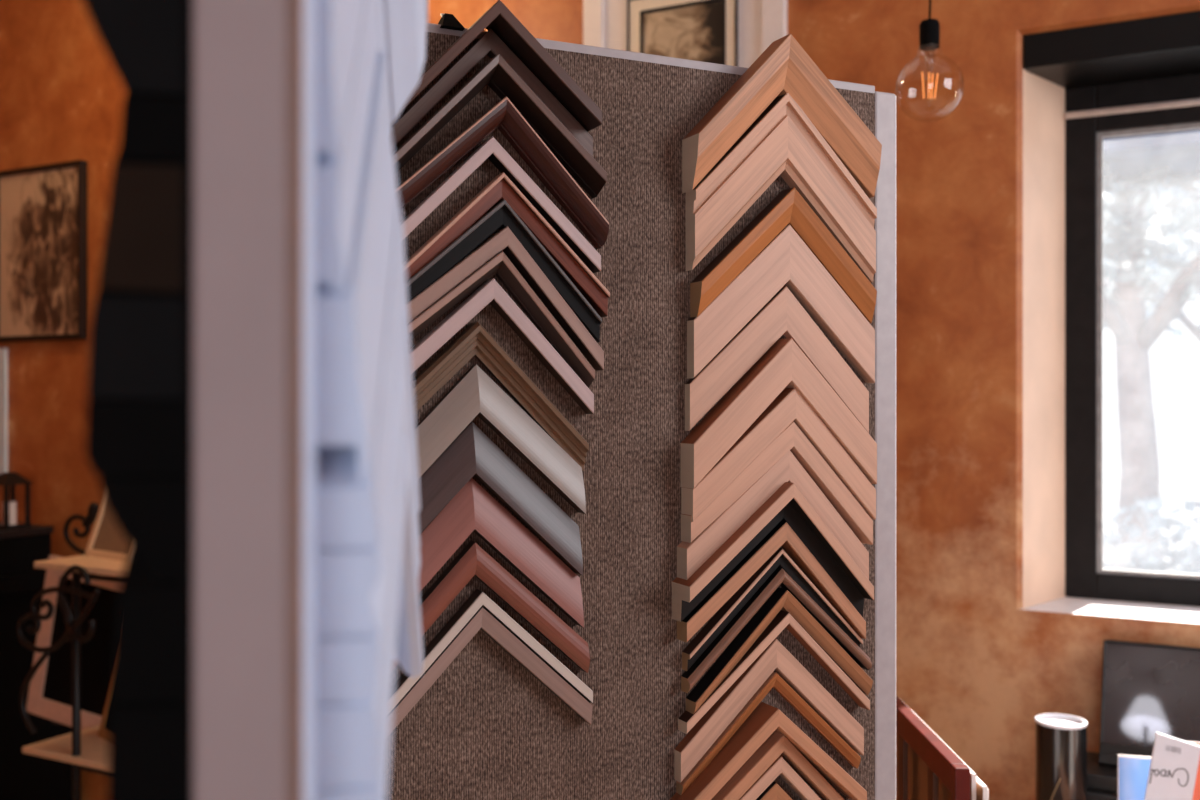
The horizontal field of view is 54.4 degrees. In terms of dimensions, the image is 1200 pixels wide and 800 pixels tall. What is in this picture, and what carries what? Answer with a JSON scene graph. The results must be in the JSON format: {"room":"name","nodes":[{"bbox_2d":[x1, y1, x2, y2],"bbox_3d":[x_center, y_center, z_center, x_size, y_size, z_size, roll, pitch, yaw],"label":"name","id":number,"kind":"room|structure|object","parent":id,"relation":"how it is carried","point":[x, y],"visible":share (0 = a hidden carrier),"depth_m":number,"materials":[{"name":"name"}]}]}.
{"room":"service shop","nodes":[
{"label":"service shop","id":0,"kind":"room"},
{"bbox_2d":[0,0,1199,799],"bbox_3d":[0.205,-0.200,3.325,6.650,4.100,0.380,0,0,28],"label":"wall","id":1,"kind":"structure","parent":0,"point":[990,640],"depth_m":2.79,"materials":[{"name":"paint"}]},
{"bbox_2d":[0,348,7,474],"bbox_3d":[-2.531,0.062,4.546,0.660,0.518,0.030,0,0,28],"label":"framed picture","id":2,"kind":"object","parent":1,"relation":"attached to","point":[3,351],"visible":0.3,"depth_m":4.40},
{"bbox_2d":[0,160,87,341],"bbox_3d":[-2.067,-0.539,4.301,0.494,0.642,0.028,0,0,28],"label":"framed picture","id":3,"kind":"object","parent":1,"relation":"attached to","point":[44,208],"visible":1,"depth_m":4.29,"materials":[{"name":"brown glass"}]},
{"bbox_2d":[583,0,786,67],"bbox_3d":[0.215,-0.873,3.087,0.579,0.700,0.030,0,0,28],"label":"framed picture","id":4,"kind":"object","parent":1,"relation":"attached to","point":[725,32],"visible":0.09,"depth_m":3.07},
{"bbox_2d":[643,1,722,63],"bbox_3d":[0.219,-0.863,3.082,0.230,0.346,0.003,0,0,28],"label":"print","id":5,"kind":"object","parent":4,"relation":"attached to","point":[690,30],"depth_m":3.08},
{"bbox_2d":[1024,11,1199,88],"bbox_3d":[1.603,-0.807,2.515,1.276,0.079,0.249,0,0,28],"label":"trim","id":6,"kind":"structure","parent":1,"relation":"attached to","point":[1166,45],"depth_m":2.65,"materials":[{"name":"black wood"}]},
{"bbox_2d":[1065,73,1199,606],"bbox_3d":[1.668,-0.142,2.638,1.146,1.260,0.070,0,0,28],"label":"window","id":7,"kind":"structure","parent":1,"relation":"in","point":[1085,574],"depth_m":2.85,"materials":[{"name":"black metal"}]},
{"bbox_2d":[1065,98,1199,118],"bbox_3d":[1.647,-0.698,2.598,1.142,0.025,0.024,0,0,28],"label":"curtain rod","id":8,"kind":"object","parent":7,"relation":"attached to","point":[1196,101],"visible":1,"depth_m":2.79,"materials":[{"name":"white metal"}]},
{"bbox_2d":[1103,130,1199,182],"bbox_3d":[5.024,-0.135,7.117,9.000,3.870,1.200,0,0,28],"label":"sky","id":9,"kind":"structure","parent":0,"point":[1125,157],"depth_m":7.51,"materials":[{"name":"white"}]},
{"bbox_3d":[-1.038,-2.150,0.883,6.950,0.200,5.100,0,0,28],"label":"ceiling","id":10,"kind":"structure","parent":0,"visible":0},
{"bbox_2d":[896,0,963,121],"bbox_3d":[0.621,-1.288,2.200,0.124,1.524,0.124,0,0,0],"label":"pendant bulb","id":11,"kind":"object","parent":10,"relation":"hanging from","point":[929,29],"visible":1,"depth_m":2.19,"materials":[{"name":"clear glass"}]},
{"bbox_2d":[919,19,939,50],"bbox_3d":[0.621,-0.690,2.200,0.037,0.052,0.037,0,0,0],"label":"socket","id":12,"kind":"object","parent":11,"relation":"attached to","point":[929,29],"depth_m":2.19,"materials":[{"name":"black plastic"}]},
{"bbox_3d":[-1.038,1.610,0.883,6.950,0.120,5.100,0,0,28],"label":"floor","id":13,"kind":"structure","parent":0,"visible":0},
{"bbox_2d":[0,569,71,799],"bbox_3d":[-2.162,1.066,4.097,0.580,0.968,0.400,0,0,28],"label":"base cabinet","id":14,"kind":"object","parent":13,"relation":"on","point":[23,776],"visible":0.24,"depth_m":3.93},
{"bbox_2d":[0,522,53,574],"bbox_3d":[-2.069,0.510,4.025,0.282,0.145,0.212,0,0,28],"label":"box","id":15,"kind":"object","parent":14,"relation":"on","point":[19,548],"visible":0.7,"depth_m":3.96,"materials":[{"name":"black wood"}]},
{"bbox_2d":[0,472,33,529],"bbox_3d":[-2.017,0.342,3.986,0.110,0.190,0.110,0,0,28],"label":"candle lantern","id":16,"kind":"object","parent":15,"relation":"on","point":[9,508],"visible":1,"depth_m":3.97,"materials":[{"name":"black metal"}]},
{"bbox_2d":[2,501,16,524],"bbox_3d":[-2.017,0.386,3.986,0.044,0.078,0.044,0,0,28],"label":"candle","id":17,"kind":"object","parent":16,"relation":"on","point":[12,504],"depth_m":3.97,"materials":[{"name":"white wax"}]},
{"bbox_2d":[17,502,125,799],"bbox_3d":[-1.378,0.930,3.281,0.893,1.240,0.332,0,0,28],"label":"stand","id":18,"kind":"object","parent":13,"relation":"on","point":[84,749],"visible":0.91,"depth_m":3.15,"materials":[{"name":"beige paint"}]},
{"bbox_2d":[26,555,119,729],"bbox_3d":[-1.551,0.744,3.523,0.456,0.529,0.052,0,0,24],"label":"frame","id":19,"kind":"object","parent":18,"relation":"on","point":[50,688],"visible":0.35,"depth_m":3.53,"materials":[{"name":"beige wood"}]},
{"bbox_2d":[98,676,112,740],"bbox_3d":[-1.322,0.797,3.298,0.220,0.335,0.106,0,0,44],"label":"frame","id":20,"kind":"object","parent":18,"relation":"on","point":[103,732],"visible":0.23,"depth_m":3.33,"materials":[{"name":"brown wood"}]},
{"bbox_2d":[84,497,130,561],"bbox_3d":[-1.343,0.305,3.310,0.240,0.290,0.120,0,0,37],"label":"frame","id":21,"kind":"object","parent":18,"relation":"on","point":[107,541],"visible":0.26,"depth_m":3.31,"materials":[{"name":"beige paint"}]},
{"bbox_2d":[183,0,321,799],"bbox_3d":[-0.086,0.550,0.532,0.127,2.000,0.300,0,0,-6],"label":"board","id":22,"kind":"object","parent":13,"relation":"on","point":[251,455],"visible":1,"depth_m":0.38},
{"bbox_2d":[83,0,182,93],"bbox_3d":[-0.177,-0.200,0.533,0.054,0.185,0.250,0,0,-6],"label":"sample","id":23,"kind":"object","parent":22,"relation":"attached to","point":[142,40],"visible":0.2,"depth_m":0.41,"materials":[{"name":"black"}]},
{"bbox_2d":[86,398,182,474],"bbox_3d":[-0.171,-0.049,0.534,0.041,0.150,0.250,0,0,-5],"label":"sample","id":24,"kind":"object","parent":22,"relation":"attached to","point":[125,436],"visible":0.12,"depth_m":0.41,"materials":[{"name":"black"}]},
{"bbox_2d":[87,288,182,399],"bbox_3d":[-0.171,-0.081,0.534,0.041,0.161,0.250,0,0,-5],"label":"sample","id":25,"kind":"object","parent":22,"relation":"attached to","point":[136,346],"visible":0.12,"depth_m":0.41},
{"bbox_2d":[97,159,182,291],"bbox_3d":[-0.169,-0.122,0.534,0.038,0.170,0.250,0,0,-6],"label":"sample","id":26,"kind":"object","parent":22,"relation":"attached to","point":[142,249],"visible":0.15,"depth_m":0.41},
{"bbox_2d":[98,475,182,580],"bbox_3d":[-0.169,-0.017,0.534,0.037,0.161,0.250,0,0,-6],"label":"sample","id":27,"kind":"object","parent":22,"relation":"attached to","point":[147,509],"visible":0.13,"depth_m":0.41,"materials":[{"name":"black"}]},
{"bbox_2d":[108,702,182,799],"bbox_3d":[-0.167,0.073,0.534,0.034,0.180,0.250,0,0,-6],"label":"sample","id":28,"kind":"object","parent":22,"relation":"attached to","point":[146,738],"visible":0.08,"depth_m":0.41,"materials":[{"name":"black"}]},
{"bbox_2d":[111,545,182,702],"bbox_3d":[-0.167,0.024,0.534,0.033,0.166,0.250,0,0,-5],"label":"sample","id":29,"kind":"object","parent":22,"relation":"attached to","point":[148,647],"visible":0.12,"depth_m":0.41,"materials":[{"name":"black"}]},
{"bbox_2d":[116,91,182,159],"bbox_3d":[-0.166,-0.158,0.534,0.032,0.146,0.250,0,0,-5],"label":"sample","id":30,"kind":"object","parent":22,"relation":"attached to","point":[151,122],"visible":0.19,"depth_m":0.41,"materials":[{"name":"black"}]},
{"bbox_2d":[316,0,380,291],"bbox_3d":[-0.108,-0.123,0.540,0.011,0.170,0.250,0,0,-5],"label":"sample","id":31,"kind":"object","parent":22,"relation":"attached to","point":[337,180],"visible":0.54,"depth_m":0.43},
{"bbox_2d":[316,0,391,158],"bbox_3d":[-0.109,-0.183,0.540,0.008,0.195,0.250,0,0,-6],"label":"sample","id":32,"kind":"object","parent":22,"relation":"attached to","point":[338,22],"visible":0.46,"depth_m":0.42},
{"bbox_2d":[316,52,397,481],"bbox_3d":[-0.103,-0.066,0.540,0.020,0.190,0.250,0,0,-6],"label":"sample","id":33,"kind":"object","parent":22,"relation":"attached to","point":[351,322],"visible":0.66,"depth_m":0.43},
{"bbox_2d":[316,377,407,788],"bbox_3d":[-0.102,0.062,0.540,0.023,0.153,0.250,0,0,-6],"label":"sample","id":34,"kind":"object","parent":22,"relation":"attached to","point":[349,736],"visible":0.38,"depth_m":0.42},
{"bbox_2d":[316,196,418,547],"bbox_3d":[-0.102,-0.021,0.540,0.022,0.147,0.250,0,0,-5],"label":"sample","id":35,"kind":"object","parent":22,"relation":"attached to","point":[348,510],"visible":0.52,"depth_m":0.42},
{"bbox_2d":[316,248,420,635],"bbox_3d":[-0.102,0.007,0.540,0.023,0.154,0.250,0,0,-6],"label":"sample","id":36,"kind":"object","parent":22,"relation":"attached to","point":[350,581],"visible":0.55,"depth_m":0.42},
{"bbox_2d":[316,323,420,703],"bbox_3d":[-0.102,0.034,0.540,0.023,0.147,0.250,0,0,-6],"label":"sample","id":37,"kind":"object","parent":22,"relation":"attached to","point":[347,666],"visible":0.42,"depth_m":0.42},
{"bbox_2d":[316,432,423,799],"bbox_3d":[-0.101,0.087,0.540,0.025,0.144,0.250,0,0,-6],"label":"sample","id":38,"kind":"object","parent":22,"relation":"attached to","point":[406,643],"visible":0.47,"depth_m":0.55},
{"bbox_2d":[383,0,425,122],"bbox_3d":[-0.100,-0.247,0.540,0.026,0.178,0.250,0,0,-5],"label":"sample","id":39,"kind":"object","parent":22,"relation":"attached to","point":[405,20],"visible":0.75,"depth_m":0.64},
{"bbox_2d":[425,0,427,24],"bbox_3d":[-0.100,-0.299,0.541,0.027,0.171,0.250,0,0,-6],"label":"sample","id":40,"kind":"object","parent":22,"relation":"attached to","point":[426,1],"visible":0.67,"depth_m":0.66,"materials":[{"name":"white"}]},
{"bbox_2d":[386,23,895,799],"bbox_3d":[0.015,0.586,1.341,0.696,1.928,0.160,0,0,-25],"label":"display board","id":41,"kind":"object","parent":13,"relation":"on","point":[486,728],"visible":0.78,"depth_m":1.26,"materials":[{"name":"grey fabric"}]},
{"bbox_2d":[438,13,464,30],"bbox_3d":[-0.155,-0.385,1.189,0.024,0.022,0.042,0,0,-25],"label":"binder clip","id":42,"kind":"object","parent":41,"relation":"attached to","point":[447,21],"visible":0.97,"depth_m":1.18,"materials":[{"name":"black metal"}]},
{"bbox_2d":[391,589,592,732],"bbox_3d":[-0.124,0.277,1.176,0.249,0.168,0.020,0,0,-25],"label":"sample","id":43,"kind":"object","parent":41,"relation":"attached to","point":[479,611],"visible":0.78,"depth_m":1.17,"materials":[{"name":"wood"}]},
{"bbox_2d":[391,28,592,156],"bbox_3d":[-0.120,-0.296,1.181,0.241,0.160,0.014,0,0,-25],"label":"sample","id":44,"kind":"object","parent":41,"relation":"attached to","point":[490,44],"visible":0.7,"depth_m":1.17,"materials":[{"name":"brown wood"}]},
{"bbox_2d":[395,541,589,672],"bbox_3d":[-0.129,0.226,1.174,0.252,0.166,0.020,0,0,-25],"label":"sample","id":45,"kind":"object","parent":41,"relation":"attached to","point":[472,561],"visible":0.67,"depth_m":1.18,"materials":[{"name":"brown wood"}]},
{"bbox_2d":[418,422,582,575],"bbox_3d":[-0.133,0.112,1.172,0.245,0.180,0.020,0,0,-25],"label":"sample","id":46,"kind":"object","parent":41,"relation":"attached to","point":[472,453],"visible":0.65,"depth_m":1.18,"materials":[{"name":"wood"}]},
{"bbox_2d":[394,53,606,198],"bbox_3d":[-0.112,-0.267,1.173,0.247,0.154,0.036,0,0,-25],"label":"sample","id":47,"kind":"object","parent":41,"relation":"attached to","point":[496,73],"visible":0.81,"depth_m":1.18,"materials":[{"name":"brown wood"}]},
{"bbox_2d":[416,364,585,513],"bbox_3d":[-0.130,0.054,1.174,0.244,0.180,0.020,0,0,-25],"label":"sample","id":48,"kind":"object","parent":41,"relation":"attached to","point":[475,394],"visible":0.67,"depth_m":1.18,"materials":[{"name":"silver metal"}]},
{"bbox_2d":[418,478,583,627],"bbox_3d":[-0.133,0.170,1.172,0.247,0.184,0.020,0,0,-25],"label":"sample","id":49,"kind":"object","parent":41,"relation":"attached to","point":[472,508],"visible":0.65,"depth_m":1.18,"materials":[{"name":"wood"}]},
{"bbox_2d":[413,321,588,471],"bbox_3d":[-0.128,-0.002,1.173,0.248,0.154,0.022,0,0,-25],"label":"sample","id":50,"kind":"object","parent":41,"relation":"attached to","point":[475,341],"visible":0.77,"depth_m":1.18,"materials":[{"name":"brown wood"}]},
{"bbox_2d":[402,136,600,272],"bbox_3d":[-0.116,-0.193,1.180,0.248,0.146,0.020,0,0,-25],"label":"sample","id":51,"kind":"object","parent":41,"relation":"attached to","point":[491,149],"visible":0.82,"depth_m":1.18,"materials":[{"name":"wood"}]},
{"bbox_2d":[401,0,601,131],"bbox_3d":[-0.116,-0.319,1.166,0.239,0.152,0.045,0,0,-25],"label":"sample","id":52,"kind":"object","parent":41,"relation":"attached to","point":[499,18],"visible":0.82,"depth_m":1.17,"materials":[{"name":"brown wood"}]},
{"bbox_2d":[409,251,594,387],"bbox_3d":[-0.115,-0.080,1.178,0.230,0.138,0.025,0,0,-25],"label":"sample","id":53,"kind":"object","parent":41,"relation":"attached to","point":[500,266],"visible":0.77,"depth_m":1.19,"materials":[{"name":"brown wood"}]},
{"bbox_2d":[411,278,593,413],"bbox_3d":[-0.119,-0.054,1.179,0.239,0.138,0.020,0,0,-25],"label":"sample","id":54,"kind":"object","parent":41,"relation":"attached to","point":[491,292],"visible":0.82,"depth_m":1.18,"materials":[{"name":"pink wood"}]},
{"bbox_2d":[397,96,608,248],"bbox_3d":[-0.106,-0.232,1.179,0.241,0.144,0.030,0,0,-25],"label":"sample","id":55,"kind":"object","parent":41,"relation":"attached to","point":[504,116],"visible":0.83,"depth_m":1.18,"materials":[{"name":"brown wood"}]},
{"bbox_2d":[407,199,601,342],"bbox_3d":[-0.110,-0.132,1.182,0.236,0.142,0.023,0,0,-25],"label":"sample","id":56,"kind":"object","parent":41,"relation":"attached to","point":[501,215],"visible":0.81,"depth_m":1.18,"materials":[{"name":"black wood"}]},
{"bbox_2d":[408,226,603,370],"bbox_3d":[-0.107,-0.104,1.184,0.235,0.145,0.020,0,0,-25],"label":"sample","id":57,"kind":"object","parent":41,"relation":"attached to","point":[503,239],"visible":0.82,"depth_m":1.19,"materials":[{"name":"wood"}]},
{"bbox_2d":[406,172,609,316],"bbox_3d":[-0.106,-0.155,1.184,0.246,0.149,0.022,0,0,-25],"label":"sample","id":58,"kind":"object","parent":41,"relation":"attached to","point":[501,187],"visible":0.83,"depth_m":1.19,"materials":[{"name":"brown wood"}]},
{"bbox_2d":[676,672,860,794],"bbox_3d":[0.195,0.373,1.328,0.239,0.127,0.015,0,0,-25],"label":"sample","id":59,"kind":"object","parent":41,"relation":"attached to","point":[774,680],"visible":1,"depth_m":1.32,"materials":[{"name":"beige wood"}]},
{"bbox_2d":[670,702,866,799],"bbox_3d":[0.185,0.408,1.312,0.258,0.128,0.035,0,0,-25],"label":"sample","id":60,"kind":"object","parent":41,"relation":"attached to","point":[765,719],"visible":1,"depth_m":1.30,"materials":[{"name":"beige wood"}]},
{"bbox_2d":[674,639,863,782],"bbox_3d":[0.196,0.345,1.328,0.246,0.148,0.015,0,0,-25],"label":"sample","id":61,"kind":"object","parent":41,"relation":"attached to","point":[706,731],"visible":0.95,"depth_m":1.31,"materials":[{"name":"brown wood"}]},
{"bbox_2d":[677,521,865,642],"bbox_3d":[0.198,0.209,1.325,0.239,0.142,0.023,0,0,-25],"label":"sample","id":62,"kind":"object","parent":41,"relation":"attached to","point":[782,534],"visible":0.95,"depth_m":1.31,"materials":[{"name":"beige wood"}]},
{"bbox_2d":[682,548,862,670],"bbox_3d":[0.200,0.235,1.328,0.232,0.132,0.018,0,0,-25],"label":"sample","id":63,"kind":"object","parent":41,"relation":"attached to","point":[728,611],"visible":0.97,"depth_m":1.31,"materials":[{"name":"brown wood"}]},
{"bbox_2d":[677,450,868,579],"bbox_3d":[0.200,0.135,1.325,0.244,0.159,0.023,0,0,-25],"label":"sample","id":64,"kind":"object","parent":41,"relation":"attached to","point":[691,556],"visible":0.8,"depth_m":1.31,"materials":[{"name":"brown wood"}]},
{"bbox_2d":[672,482,873,621],"bbox_3d":[0.198,0.174,1.315,0.243,0.163,0.040,0,0,-25],"label":"sample","id":65,"kind":"object","parent":41,"relation":"attached to","point":[787,504],"visible":0.94,"depth_m":1.30,"materials":[{"name":"brown wood"}]},
{"bbox_2d":[756,781,791,799],"bbox_3d":[0.187,0.509,1.321,0.251,0.155,0.020,0,0,-25],"label":"sample","id":66,"kind":"object","parent":41,"relation":"attached to","point":[773,791],"visible":0.75,"depth_m":1.32,"materials":[{"name":"brown wood"}]},
{"bbox_2d":[678,610,869,733],"bbox_3d":[0.202,0.303,1.328,0.246,0.123,0.020,0,0,-25],"label":"sample","id":67,"kind":"object","parent":41,"relation":"attached to","point":[687,720],"visible":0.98,"depth_m":1.32,"materials":[{"name":"brown wood"}]},
{"bbox_2d":[681,567,871,692],"bbox_3d":[0.205,0.256,1.329,0.245,0.129,0.020,0,0,-25],"label":"sample","id":68,"kind":"object","parent":41,"relation":"attached to","point":[689,678],"visible":1,"depth_m":1.32,"materials":[{"name":"brown wood"}]},
{"bbox_2d":[681,421,872,544],"bbox_3d":[0.205,0.097,1.328,0.244,0.146,0.023,0,0,-25],"label":"sample","id":69,"kind":"object","parent":41,"relation":"attached to","point":[792,438],"visible":0.9,"depth_m":1.32,"materials":[{"name":"brown wood"}]},
{"bbox_2d":[685,286,868,432],"bbox_3d":[0.206,-0.045,1.334,0.242,0.171,0.012,0,0,-25],"label":"sample","id":70,"kind":"object","parent":41,"relation":"attached to","point":[783,314],"visible":0.92,"depth_m":1.32,"materials":[{"name":"brown wood"}]},
{"bbox_2d":[711,731,843,799],"bbox_3d":[0.194,0.446,1.323,0.248,0.135,0.022,0,0,-25],"label":"sample","id":71,"kind":"object","parent":41,"relation":"attached to","point":[777,744],"visible":0.92,"depth_m":1.32,"materials":[{"name":"beige wood"}]},
{"bbox_2d":[681,388,875,521],"bbox_3d":[0.206,0.063,1.327,0.246,0.155,0.026,0,0,-25],"label":"sample","id":72,"kind":"object","parent":41,"relation":"attached to","point":[789,406],"visible":0.9,"depth_m":1.31,"materials":[{"name":"brown wood"}]},
{"bbox_2d":[681,338,876,488],"bbox_3d":[0.206,0.014,1.325,0.245,0.168,0.030,0,0,-25],"label":"sample","id":73,"kind":"object","parent":41,"relation":"attached to","point":[784,365],"visible":0.98,"depth_m":1.30,"materials":[{"name":"brown wood"}]},
{"bbox_2d":[686,588,872,713],"bbox_3d":[0.207,0.282,1.329,0.238,0.135,0.023,0,0,-25],"label":"sample","id":74,"kind":"object","parent":41,"relation":"attached to","point":[781,599],"visible":0.94,"depth_m":1.32,"materials":[{"name":"brown wood"}]},
{"bbox_2d":[739,756,820,799],"bbox_3d":[0.192,0.471,1.323,0.251,0.136,0.020,0,0,-25],"label":"sample","id":75,"kind":"object","parent":41,"relation":"attached to","point":[780,767],"visible":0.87,"depth_m":1.32,"materials":[{"name":"brown wood"}]},
{"bbox_2d":[687,224,874,382],"bbox_3d":[0.210,-0.110,1.334,0.245,0.180,0.016,0,0,-25],"label":"sample","id":76,"kind":"object","parent":41,"relation":"attached to","point":[786,260],"visible":0.95,"depth_m":1.33,"materials":[{"name":"brown wood"}]},
{"bbox_2d":[686,93,876,282],"bbox_3d":[0.210,-0.244,1.330,0.244,0.211,0.023,0,0,-25],"label":"sample","id":77,"kind":"object","parent":41,"relation":"attached to","point":[783,141],"visible":0.94,"depth_m":1.32,"materials":[{"name":"brown wood"}]},
{"bbox_2d":[682,33,881,197],"bbox_3d":[0.209,-0.319,1.322,0.244,0.182,0.037,0,0,-25],"label":"sample","id":78,"kind":"object","parent":41,"relation":"attached to","point":[784,67],"visible":0.98,"depth_m":1.31,"materials":[{"name":"brown wood"}]},
{"bbox_2d":[690,187,876,322],"bbox_3d":[0.212,-0.166,1.330,0.236,0.150,0.026,0,0,-25],"label":"sample","id":79,"kind":"object","parent":41,"relation":"attached to","point":[788,207],"visible":1,"depth_m":1.32,"materials":[{"name":"brown wood"}]},
{"bbox_2d":[896,695,969,799],"bbox_3d":[0.637,1.028,1.830,0.300,1.045,0.460,0,0,0],"label":"rack","id":80,"kind":"object","parent":13,"relation":"on","point":[942,762],"visible":0.72,"depth_m":1.74,"materials":[{"name":"red wood"}]},
{"bbox_2d":[896,731,975,799],"bbox_3d":[0.516,0.792,1.815,0.007,0.552,0.410,0,0,0],"label":"art print","id":81,"kind":"object","parent":80,"relation":"on","point":[917,768],"visible":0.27,"depth_m":1.88,"materials":[{"name":"paper"}]},
{"bbox_2d":[976,776,986,799],"bbox_3d":[0.528,0.799,1.805,0.007,0.538,0.410,0,0,0],"label":"art print","id":82,"kind":"object","parent":80,"relation":"on","point":[981,788],"visible":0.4,"depth_m":1.61,"materials":[{"name":"paper"}]},
{"bbox_3d":[1.629,1.188,1.968,1.700,0.725,0.640,0,0,28],"label":"table","id":83,"kind":"object","parent":13,"relation":"on","visible":0},
{"bbox_2d":[1035,713,1086,799],"bbox_3d":[0.920,0.731,2.330,0.097,0.187,0.097,0,0,0],"label":"metal canister","id":84,"kind":"object","parent":83,"relation":"on","point":[1060,739],"visible":1,"depth_m":2.29,"materials":[{"name":"metal"}]},
{"bbox_2d":[1087,751,1117,799],"bbox_3d":[1.407,0.799,2.279,0.950,0.052,0.200,0,0,28],"label":"ledge","id":85,"kind":"object","parent":83,"relation":"on","point":[1102,780],"visible":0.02,"depth_m":2.40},
{"bbox_2d":[1099,640,1199,765],"bbox_3d":[1.442,0.654,2.341,0.808,0.252,0.141,0,0,28],"label":"computer monitor","id":86,"kind":"object","parent":85,"relation":"on","point":[1148,689],"visible":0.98,"depth_m":2.50,"materials":[{"name":"black plastic"}]},
{"bbox_2d":[1118,754,1151,799],"bbox_3d":[0.992,0.741,2.154,0.067,0.167,0.005,0,0,14],"label":"booklet","id":87,"kind":"object","parent":83,"relation":"on","point":[1133,771],"visible":0.64,"depth_m":2.15,"materials":[{"name":"blue paper"}]},
{"bbox_2d":[1144,732,1199,799],"bbox_3d":[1.007,0.740,2.080,0.117,0.293,0.009,0,0,14],"label":"booklet","id":88,"kind":"object","parent":83,"relation":"on","point":[1174,763],"visible":1,"depth_m":2.07,"materials":[{"name":"white paper"}]},
{"bbox_2d":[1187,741,1199,799],"bbox_3d":[1.119,0.727,2.143,0.083,0.194,0.007,0,0,14],"label":"booklet","id":89,"kind":"object","parent":83,"relation":"on","point":[1196,794],"visible":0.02,"depth_m":2.14,"materials":[{"name":"paper"}]},
{"label":"outside","id":90,"kind":"structure","parent":0,"visible":0},
{"bbox_2d":[1103,479,1199,573],"bbox_3d":[8.056,1.850,13.885,34.000,0.100,25.600,0,0,28],"label":"ground","id":91,"kind":"structure","parent":90,"point":[1181,490],"depth_m":20.50,"materials":[{"name":"white snow"}]},
{"bbox_2d":[1104,558,1173,572],"bbox_3d":[2.604,1.298,6.032,1.112,1.014,0.867,0,0,0],"label":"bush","id":92,"kind":"object","parent":91,"relation":"on","point":[1116,563],"visible":0.02,"depth_m":5.99,"materials":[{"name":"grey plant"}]},
{"bbox_2d":[1103,183,1197,329],"bbox_3d":[7.306,-1.152,17.577,3.535,5.911,3.399,0,0,0],"label":"tree","id":93,"kind":"object","parent":91,"relation":"on","point":[1153,278],"visible":0.02,"depth_m":17.12,"materials":[{"name":"grey plant"}]},
{"bbox_2d":[1103,162,1199,570],"bbox_3d":[4.171,-0.604,8.989,3.319,4.816,3.252,0,0,0],"label":"tree","id":94,"kind":"object","parent":91,"relation":"on","point":[1125,307],"visible":0.25,"depth_m":8.88,"materials":[{"name":"grey plant"}]},
{"bbox_2d":[1103,488,1199,573],"bbox_3d":[3.832,1.188,7.578,1.478,1.232,1.192,0,0,0],"label":"bush","id":95,"kind":"object","parent":91,"relation":"on","point":[1155,553],"visible":0.36,"depth_m":7.59,"materials":[{"name":"grey plant"}]},
{"bbox_2d":[1104,178,1199,342],"bbox_3d":[6.859,-0.862,13.046,3.408,5.330,3.548,0,0,0],"label":"tree","id":96,"kind":"object","parent":91,"relation":"on","point":[1194,329],"visible":0.09,"depth_m":13.05,"materials":[{"name":"grey plant"}]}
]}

